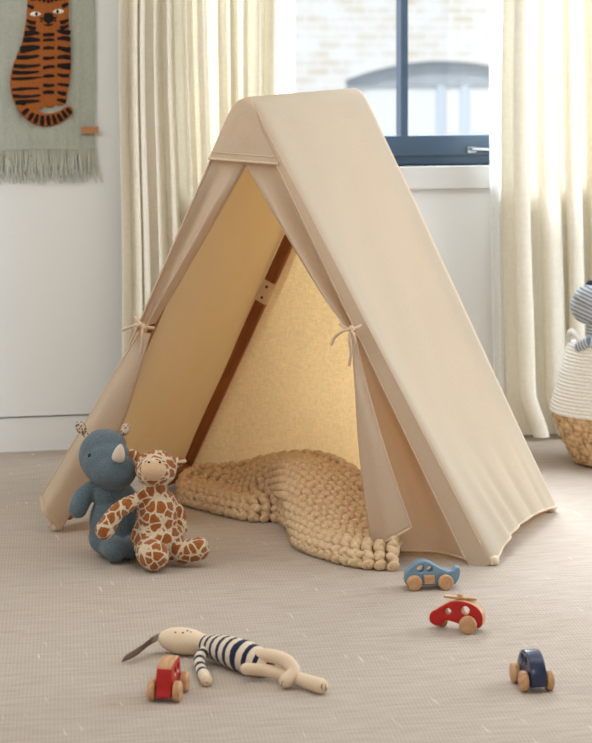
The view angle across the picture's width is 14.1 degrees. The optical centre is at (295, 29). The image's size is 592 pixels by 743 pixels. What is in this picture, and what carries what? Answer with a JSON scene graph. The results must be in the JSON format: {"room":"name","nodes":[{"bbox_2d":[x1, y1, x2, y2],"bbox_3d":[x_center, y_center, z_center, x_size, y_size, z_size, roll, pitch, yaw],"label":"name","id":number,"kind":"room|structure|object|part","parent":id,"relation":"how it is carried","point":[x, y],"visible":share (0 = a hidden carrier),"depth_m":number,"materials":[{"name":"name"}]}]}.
{"room":"children's room","nodes":[
{"label":"children's room","id":0,"kind":"room"},
{"bbox_2d":[0,0,492,416],"bbox_3d":[-0.033,-0.005,7.499,6.000,2.770,0.280,0,0,-14],"label":"wall","id":1,"kind":"structure","parent":0,"point":[61,244],"depth_m":7.21,"materials":[{"name":"paint"}]},
{"bbox_2d":[0,414,88,451],"bbox_3d":[-0.004,1.209,7.381,5.400,0.101,0.026,0,0,-13],"label":"baseboard","id":2,"kind":"structure","parent":1,"relation":"attached to","point":[50,432],"depth_m":7.19,"materials":[{"name":"paint"}]},
{"bbox_2d":[0,0,102,184],"bbox_3d":[-0.752,0.043,7.167,0.355,0.836,0.030,0,0,-13],"label":"tapestry","id":3,"kind":"object","parent":1,"relation":"attached to","point":[47,47],"visible":1,"depth_m":7.16,"materials":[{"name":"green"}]},
{"bbox_2d":[119,0,294,357],"bbox_3d":[-0.260,0.029,7.166,0.560,2.438,0.142,0,0,-13],"label":"curtain","id":4,"kind":"object","parent":1,"relation":"hanging from","point":[184,65],"visible":0.38,"depth_m":7.13,"materials":[{"name":"beige fabric"}]},
{"bbox_2d":[384,0,489,164],"bbox_3d":[0.339,-0.283,7.573,1.540,1.413,0.150,0,0,-13],"label":"window","id":5,"kind":"structure","parent":1,"relation":"in","point":[406,149],"depth_m":7.56,"materials":[{"name":"blue metal"}]},
{"bbox_3d":[0.593,0.378,7.577,0.099,0.018,0.040,0,0,-13],"label":"handle","id":6,"kind":"part","parent":5,"relation":"part of","materials":[{"name":"silver metal"}]},
{"bbox_2d":[399,163,489,188],"bbox_3d":[0.360,0.457,7.486,1.600,0.068,0.130,0,0,-14],"label":"trim","id":7,"kind":"structure","parent":1,"relation":"attached to","point":[449,176],"depth_m":7.45,"materials":[{"name":"paint"}]},
{"bbox_2d":[489,0,591,437],"bbox_3d":[0.969,0.029,7.441,0.740,2.438,0.144,0,0,-13],"label":"curtain","id":8,"kind":"object","parent":1,"relation":"hanging from","point":[540,51],"visible":0.87,"depth_m":7.39,"materials":[{"name":"beige fabric"}]},
{"bbox_2d":[0,433,591,742],"bbox_3d":[1.035,1.320,3.050,6.000,0.120,8.930,0,0,-13],"label":"floor","id":9,"kind":"structure","parent":0,"point":[70,615],"depth_m":5.03,"materials":[{"name":"carpet"}]},
{"bbox_2d":[69,421,137,561],"bbox_3d":[-0.439,1.096,5.724,0.171,0.322,0.145,0,0,32],"label":"plush rhino","id":10,"kind":"object","parent":9,"relation":"on","point":[104,458],"visible":0.87,"depth_m":5.69,"materials":[{"name":"fabric"}]},
{"bbox_2d":[95,449,209,571],"bbox_3d":[-0.334,1.123,5.609,0.228,0.268,0.178,0,0,-44],"label":"giraffe","id":11,"kind":"object","parent":9,"relation":"on","point":[159,529],"visible":1,"depth_m":5.61,"materials":[{"name":"brown fabric"}]},
{"bbox_2d":[147,655,189,701],"bbox_3d":[-0.241,1.224,4.540,0.063,0.071,0.107,0,0,9],"label":"toy car","id":12,"kind":"object","parent":9,"relation":"on","point":[169,681],"visible":1,"depth_m":4.50,"materials":[{"name":"red paint"}]},
{"bbox_2d":[122,627,328,693],"bbox_3d":[-0.136,1.228,4.683,0.473,0.063,0.183,0,0,44],"label":"doll","id":13,"kind":"object","parent":9,"relation":"on","point":[244,656],"visible":1,"depth_m":4.69,"materials":[{"name":"beige fabric"}]},
{"bbox_3d":[-0.040,1.229,4.643,0.050,0.057,0.140,0,0,-32],"label":"leg","id":14,"kind":"part","parent":13,"relation":"part of","materials":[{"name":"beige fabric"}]},
{"bbox_3d":[-0.016,1.242,4.608,0.195,0.034,0.052,0,0,33],"label":"leg","id":15,"kind":"part","parent":13,"relation":"part of","materials":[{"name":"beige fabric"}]},
{"bbox_2d":[175,449,402,570],"bbox_3d":[0.029,1.189,6.108,0.363,0.162,1.122,0,0,-29],"label":"knitted blanket","id":16,"kind":"object","parent":9,"relation":"on","point":[317,496],"visible":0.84,"depth_m":6.08,"materials":[{"name":"fabric"}]},
{"bbox_2d":[40,88,557,565],"bbox_3d":[0.051,0.718,6.131,1.175,1.122,0.820,0,0,24],"label":"tent","id":17,"kind":"object","parent":9,"relation":"on","point":[303,296],"visible":0.89,"depth_m":6.11,"materials":[{"name":"fabric"}]},
{"bbox_3d":[-0.389,0.752,5.924,0.065,0.089,0.054,0,0,45],"label":"tie cord","id":18,"kind":"part","parent":17,"relation":"part of","materials":[{"name":"fabric"}]},
{"bbox_3d":[0.174,0.708,6.490,1.088,1.085,0.029,0,0,26],"label":"panel","id":19,"kind":"part","parent":17,"relation":"part of","materials":[{"name":"fabric"}]},
{"bbox_3d":[0.118,0.752,5.736,0.070,0.100,0.051,0,0,31],"label":"tie cord","id":20,"kind":"part","parent":17,"relation":"part of","materials":[{"name":"fabric"}]},
{"bbox_2d":[403,558,459,590],"bbox_3d":[0.307,1.227,5.420,0.124,0.065,0.062,0,0,-6],"label":"toy car","id":21,"kind":"object","parent":9,"relation":"on","point":[414,579],"visible":1,"depth_m":5.40,"materials":[{"name":"blue paint"}]},
{"bbox_2d":[429,593,485,633],"bbox_3d":[0.339,1.221,5.037,0.115,0.078,0.062,0,0,17],"label":"helicopter","id":22,"kind":"object","parent":9,"relation":"on","point":[468,622],"visible":1,"depth_m":5.02,"materials":[{"name":"red paint"}]},
{"bbox_2d":[509,648,554,691],"bbox_3d":[0.452,1.225,4.609,0.064,0.070,0.106,0,0,-10],"label":"toy car","id":23,"kind":"object","parent":9,"relation":"on","point":[530,670],"visible":1,"depth_m":4.57,"materials":[{"name":"blue paint"}]},
{"bbox_2d":[549,328,591,466],"bbox_3d":[0.931,1.059,6.980,0.386,0.390,0.385,0,0,0],"label":"storage basket","id":24,"kind":"object","parent":9,"relation":"on","point":[570,407],"visible":0.97,"depth_m":6.88,"materials":[{"name":"white fabric"}]},
{"bbox_3d":[0.803,0.890,6.944,0.027,0.054,0.117,0,0,-16],"label":"handle","id":25,"kind":"part","parent":24,"relation":"part of","materials":[{"name":"white fabric"}]},
{"bbox_2d":[570,280,591,351],"bbox_3d":[0.894,0.923,6.930,0.205,0.402,0.170,0,0,0],"label":"toy","id":26,"kind":"object","parent":24,"relation":"in","point":[581,302],"visible":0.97,"depth_m":6.89,"materials":[{"name":"blue fabric"}]},
{"label":"outside","id":27,"kind":"structure","parent":0,"visible":0},
{"bbox_3d":[-1.704,4.360,14.461,60.000,0.200,14.000,0,0,-14],"label":"ground","id":28,"kind":"structure","parent":27,"visible":0},
{"bbox_2d":[295,0,488,134],"bbox_3d":[-3.297,-1.240,21.098,18.000,11.000,0.252,0,0,-13],"label":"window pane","id":29,"kind":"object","parent":28,"relation":"on","point":[340,44],"visible":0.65,"depth_m":22.06,"materials":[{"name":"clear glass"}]}
]}

